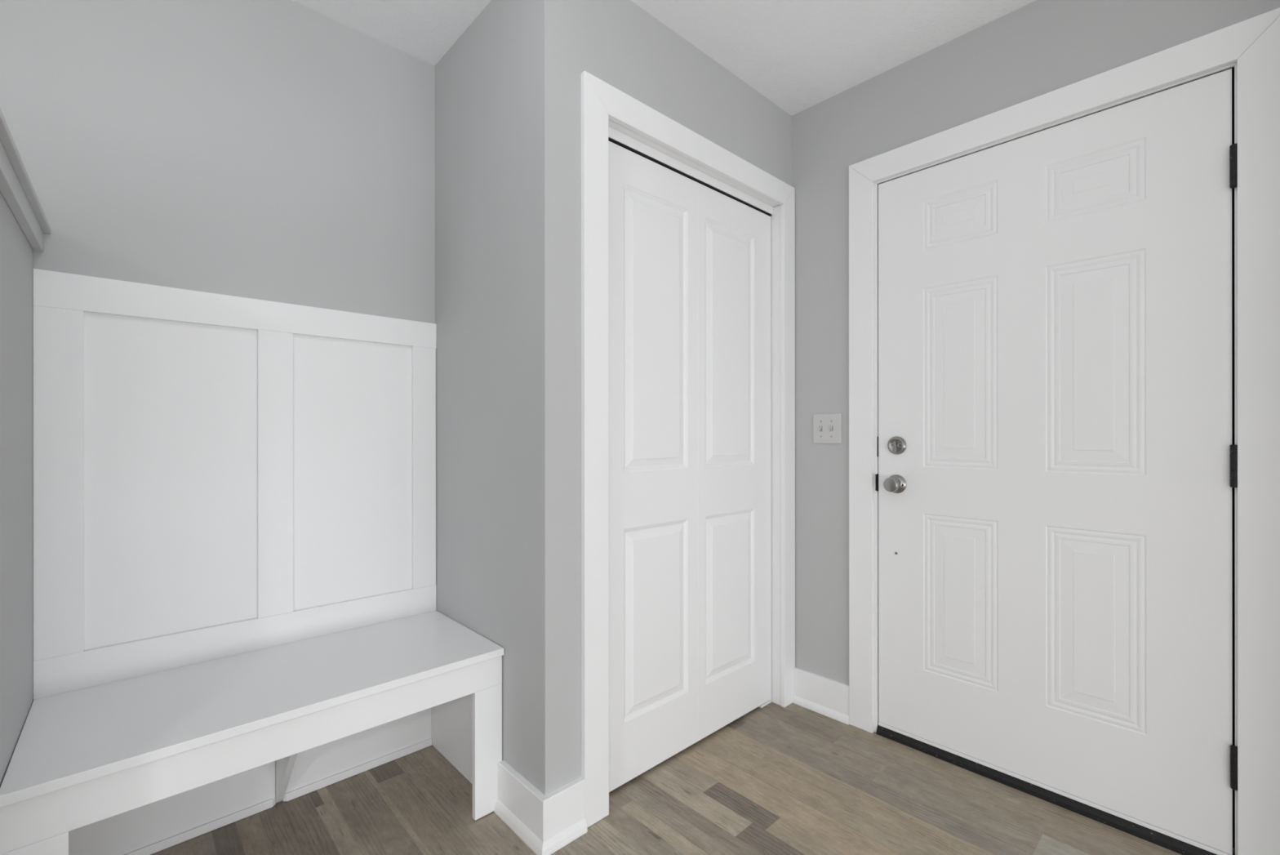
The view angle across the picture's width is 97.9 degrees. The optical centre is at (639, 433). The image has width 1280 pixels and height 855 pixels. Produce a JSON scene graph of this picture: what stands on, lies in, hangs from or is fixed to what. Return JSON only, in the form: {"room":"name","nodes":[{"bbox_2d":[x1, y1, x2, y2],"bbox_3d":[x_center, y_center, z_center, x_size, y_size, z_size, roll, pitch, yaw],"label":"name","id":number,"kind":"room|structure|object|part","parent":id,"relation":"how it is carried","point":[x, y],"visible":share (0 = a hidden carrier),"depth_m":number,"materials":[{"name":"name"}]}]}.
{"room":"mudroom","nodes":[
{"label":"mudroom","id":0,"kind":"room"},
{"bbox_2d":[0,191,33,786],"bbox_3d":[-1.213,0.312,0.982,0.115,1.597,0.855,0,0,-42],"label":"wall","id":1,"kind":"structure","parent":0,"point":[16,252],"depth_m":1.14,"materials":[{"name":"grey paint"}]},
{"bbox_2d":[0,108,51,252],"bbox_3d":[-1.203,-0.470,0.971,0.174,0.060,0.886,0,0,-42],"label":"ledge","id":2,"kind":"object","parent":1,"relation":"attached to","point":[16,188],"visible":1,"depth_m":1.07,"materials":[{"name":"paint"}]},
{"bbox_2d":[0,0,435,803],"bbox_3d":[-2.326,-0.108,0.605,4.235,2.439,0.120,0,0,-43],"label":"wall","id":3,"kind":"structure","parent":0,"point":[283,151],"depth_m":1.60,"materials":[{"name":"grey paint"}]},
{"bbox_2d":[33,268,436,699],"bbox_3d":[-1.093,0.119,1.668,0.982,1.028,0.015,0,0,-43],"label":"panelling","id":4,"kind":"object","parent":3,"relation":"attached to","point":[216,476],"visible":1,"depth_m":1.57,"materials":[{"name":"white paint"}]},
{"bbox_3d":[-1.093,-0.351,1.668,0.982,0.088,0.013,0,0,-43],"label":"rail","id":5,"kind":"part","parent":4,"relation":"part of","materials":[{"name":"white paint"}]},
{"bbox_3d":[-1.093,0.587,1.667,0.981,0.092,0.013,0,0,-43],"label":"rail","id":6,"kind":"part","parent":4,"relation":"part of","materials":[{"name":"white paint"}]},
{"bbox_3d":[-1.098,0.119,1.673,0.982,1.026,0.002,0,0,-43],"label":"panel","id":7,"kind":"part","parent":4,"relation":"part of","materials":[{"name":"white paint"}]},
{"bbox_2d":[435,0,524,777],"bbox_3d":[-0.536,-0.109,1.866,0.100,2.439,0.729,0,0,-43],"label":"wall","id":8,"kind":"structure","parent":0,"point":[480,79],"depth_m":1.74,"materials":[{"name":"grey paint"}]},
{"bbox_2d":[493,760,587,854],"bbox_3d":[-0.287,1.039,1.594,0.149,0.141,0.252,0,0,-43],"label":"baseboard","id":9,"kind":"structure","parent":8,"relation":"attached to","point":[546,824],"depth_m":1.52,"materials":[{"name":"white paint"}]},
{"bbox_2d":[524,0,791,795],"bbox_3d":[0.155,-0.110,1.946,1.219,2.439,0.100,0,0,-43],"label":"wall","id":10,"kind":"structure","parent":0,"point":[618,42],"depth_m":1.55,"materials":[{"name":"grey paint"}]},
{"bbox_2d":[581,70,795,827],"bbox_3d":[0.204,0.044,1.979,1.094,2.130,0.117,0,0,-43],"label":"door frame","id":11,"kind":"structure","parent":10,"relation":"attached to","point":[607,111],"depth_m":1.62,"materials":[{"name":"white paint"}]},
{"bbox_3d":[-0.129,0.045,1.599,0.088,2.129,0.018,0,0,-43],"label":"casing","id":12,"kind":"part","parent":11,"relation":"part of","materials":[{"name":"white paint"}]},
{"bbox_3d":[0.237,-0.976,1.943,1.093,0.089,0.018,0,0,-43],"label":"head casing","id":13,"kind":"part","parent":11,"relation":"part of","materials":[{"name":"white paint"}]},
{"bbox_3d":[0.608,0.044,2.289,0.081,2.129,0.018,0,0,-43],"label":"casing","id":14,"kind":"part","parent":11,"relation":"part of","materials":[{"name":"white paint"}]},
{"bbox_2d":[608,137,771,791],"bbox_3d":[0.193,0.090,1.998,0.925,2.039,0.039,0,0,-43],"label":"door","id":15,"kind":"structure","parent":10,"relation":"in","point":[690,637],"depth_m":1.95,"materials":[{"name":"white paint"}]},
{"bbox_2d":[292,0,1035,115],"bbox_3d":[-0.001,-1.369,-0.896,5.574,0.080,5.492,0,0,-43],"label":"ceiling","id":16,"kind":"structure","parent":0,"point":[798,55],"depth_m":1.83,"materials":[{"name":"white paint"}]},
{"bbox_2d":[151,702,1181,854],"bbox_3d":[0.051,1.110,-0.931,5.600,0.001,5.372,0,0,-43],"label":"floor","id":17,"kind":"structure","parent":0,"point":[793,779],"depth_m":1.62,"materials":[{"name":"brown wood"}]},
{"bbox_2d":[0,610,503,854],"bbox_3d":[-0.931,0.872,1.490,0.990,0.477,0.496,0,0,-43],"label":"bench","id":18,"kind":"object","parent":17,"relation":"on","point":[151,763],"visible":0.97,"depth_m":1.41,"materials":[{"name":"white paint"}]},
{"bbox_3d":[-1.103,0.924,1.014,0.088,0.366,0.018,0,0,-43],"label":"leg","id":19,"kind":"part","parent":18,"relation":"part of","materials":[{"name":"white paint"}]},
{"bbox_3d":[-1.262,1.098,1.500,0.473,0.025,0.007,0,0,-43],"label":"shoe molding","id":20,"kind":"part","parent":18,"relation":"part of","materials":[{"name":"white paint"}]},
{"bbox_3d":[-0.907,1.097,1.833,0.452,0.025,0.007,0,0,-43],"label":"shoe molding","id":21,"kind":"part","parent":18,"relation":"part of","materials":[{"name":"white paint"}]},
{"bbox_3d":[-0.586,0.882,1.833,0.017,0.455,0.467,0,0,-43],"label":"panel","id":22,"kind":"part","parent":18,"relation":"part of","materials":[{"name":"white paint"}]},
{"bbox_3d":[-0.447,0.924,1.630,0.086,0.366,0.018,0,0,-43],"label":"leg","id":23,"kind":"part","parent":18,"relation":"part of","materials":[{"name":"white paint"}]},
{"bbox_2d":[791,0,1279,684],"bbox_3d":[2.273,-0.111,0.667,0.120,2.439,4.663,0,0,-43],"label":"wall","id":24,"kind":"structure","parent":0,"point":[1039,47],"depth_m":2.15,"materials":[{"name":"grey paint"}]},
{"bbox_2d":[792,666,848,724],"bbox_3d":[0.721,1.038,2.218,0.023,0.141,0.238,0,0,-43],"label":"baseboard","id":25,"kind":"structure","parent":24,"relation":"attached to","point":[826,696],"depth_m":2.21,"materials":[{"name":"white paint"}]},
{"bbox_2d":[813,413,841,444],"bbox_3d":[0.736,-0.021,2.204,0.020,0.119,0.121,0,0,-43],"label":"light switch","id":26,"kind":"object","parent":24,"relation":"attached to","point":[827,427],"visible":1,"depth_m":2.20,"materials":[{"name":"plastic"}]},
{"bbox_2d":[878,68,1237,854],"bbox_3d":[1.188,0.076,1.726,0.103,2.002,0.910,0,0,-43],"label":"door","id":27,"kind":"structure","parent":24,"relation":"in","point":[1058,457],"depth_m":1.64,"materials":[{"name":"white paint"}]},
{"bbox_3d":[0.907,0.180,1.993,0.059,0.068,0.068,0,0,-43],"label":"knob","id":28,"kind":"part","parent":27,"relation":"part of","materials":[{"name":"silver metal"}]},
{"bbox_2d":[848,7,1279,854],"bbox_3d":[1.224,0.042,1.771,0.137,2.133,1.102,0,0,-43],"label":"door frame","id":29,"kind":"structure","parent":24,"relation":"attached to","point":[1251,47],"depth_m":1.40,"materials":[{"name":"white paint"}]},
{"bbox_3d":[0.835,0.042,2.100,0.018,2.132,0.090,0,0,-43],"label":"casing","id":30,"kind":"part","parent":29,"relation":"part of","materials":[{"name":"white paint"}]},
{"bbox_3d":[0.882,0.180,2.071,0.014,0.065,0.006,0,0,-43],"label":"strike plate","id":31,"kind":"part","parent":29,"relation":"part of","materials":[{"name":"black metal"}]},
{"bbox_3d":[1.180,-0.980,1.731,0.018,0.090,1.100,0,0,-43],"label":"head casing","id":32,"kind":"part","parent":29,"relation":"part of","materials":[{"name":"white paint"}]},
{"bbox_3d":[1.527,0.042,1.362,0.018,2.132,0.090,0,0,-43],"label":"casing","id":33,"kind":"part","parent":29,"relation":"part of","materials":[{"name":"white paint"}]}
]}

